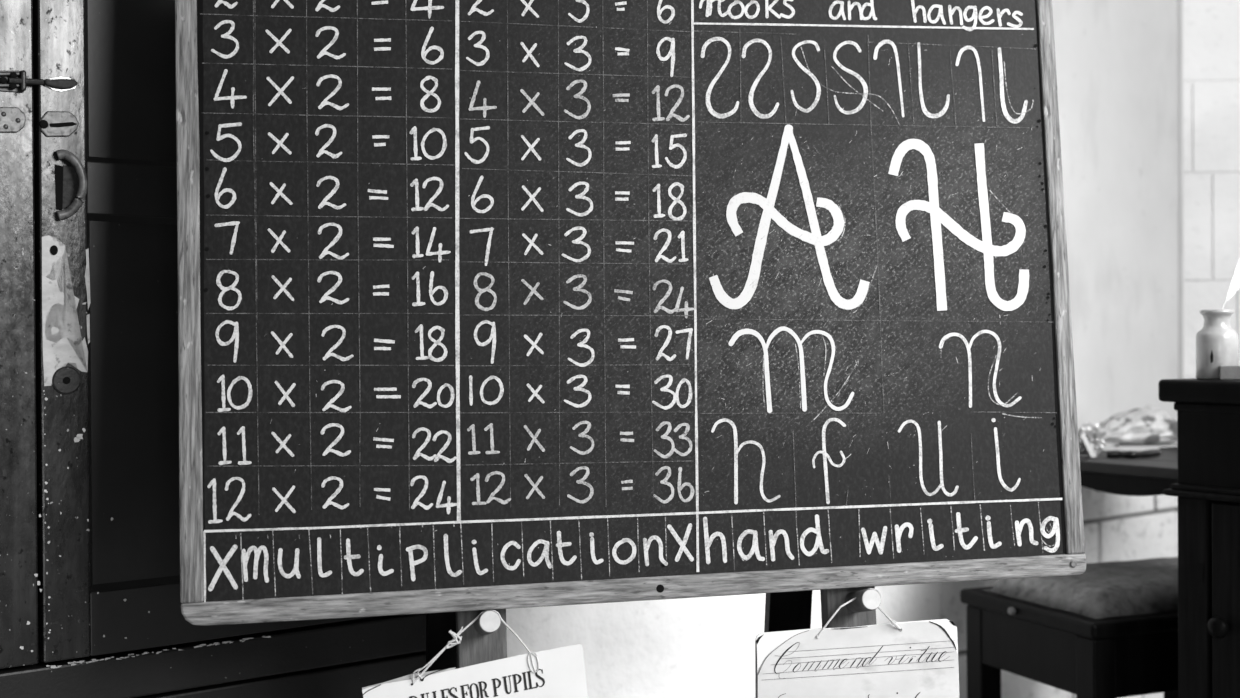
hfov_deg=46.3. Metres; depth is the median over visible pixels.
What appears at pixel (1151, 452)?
penknife
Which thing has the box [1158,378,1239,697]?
desk
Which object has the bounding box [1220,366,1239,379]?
book
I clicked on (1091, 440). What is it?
wrapper
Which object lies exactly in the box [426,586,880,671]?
easel
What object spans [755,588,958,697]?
card
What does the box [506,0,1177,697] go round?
wall
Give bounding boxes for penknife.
[1106,449,1160,457]
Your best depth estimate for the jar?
1.98 m
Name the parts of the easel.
leg, leg, leg, leg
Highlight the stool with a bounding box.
[960,557,1177,697]
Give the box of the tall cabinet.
[0,0,425,697]
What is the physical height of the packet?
0.072 m
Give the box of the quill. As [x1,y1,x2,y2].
[1221,258,1239,308]
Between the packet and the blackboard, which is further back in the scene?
the packet
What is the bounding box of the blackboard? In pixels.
[175,0,1086,625]
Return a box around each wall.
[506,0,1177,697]
[1177,0,1239,510]
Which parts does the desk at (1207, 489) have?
ledge moulding, knob, door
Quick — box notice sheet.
[362,610,587,697]
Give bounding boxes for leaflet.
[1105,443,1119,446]
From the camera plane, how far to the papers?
2.63 m
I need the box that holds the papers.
[1102,441,1176,450]
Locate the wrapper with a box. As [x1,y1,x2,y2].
[1078,421,1106,456]
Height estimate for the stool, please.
0.625 m
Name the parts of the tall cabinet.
latch plate, door, bolt rod, latch plate, handle plate, handle, door panel, door panel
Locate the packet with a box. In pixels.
[1098,405,1176,443]
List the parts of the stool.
leg, seat frame, leg, leg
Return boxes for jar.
[1196,309,1237,378]
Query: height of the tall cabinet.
1.950 m
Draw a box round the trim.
[1177,0,1183,378]
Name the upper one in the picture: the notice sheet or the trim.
the trim
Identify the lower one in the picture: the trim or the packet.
the packet
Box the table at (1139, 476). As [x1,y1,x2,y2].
[1080,447,1177,495]
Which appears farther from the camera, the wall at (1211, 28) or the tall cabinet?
the wall at (1211, 28)

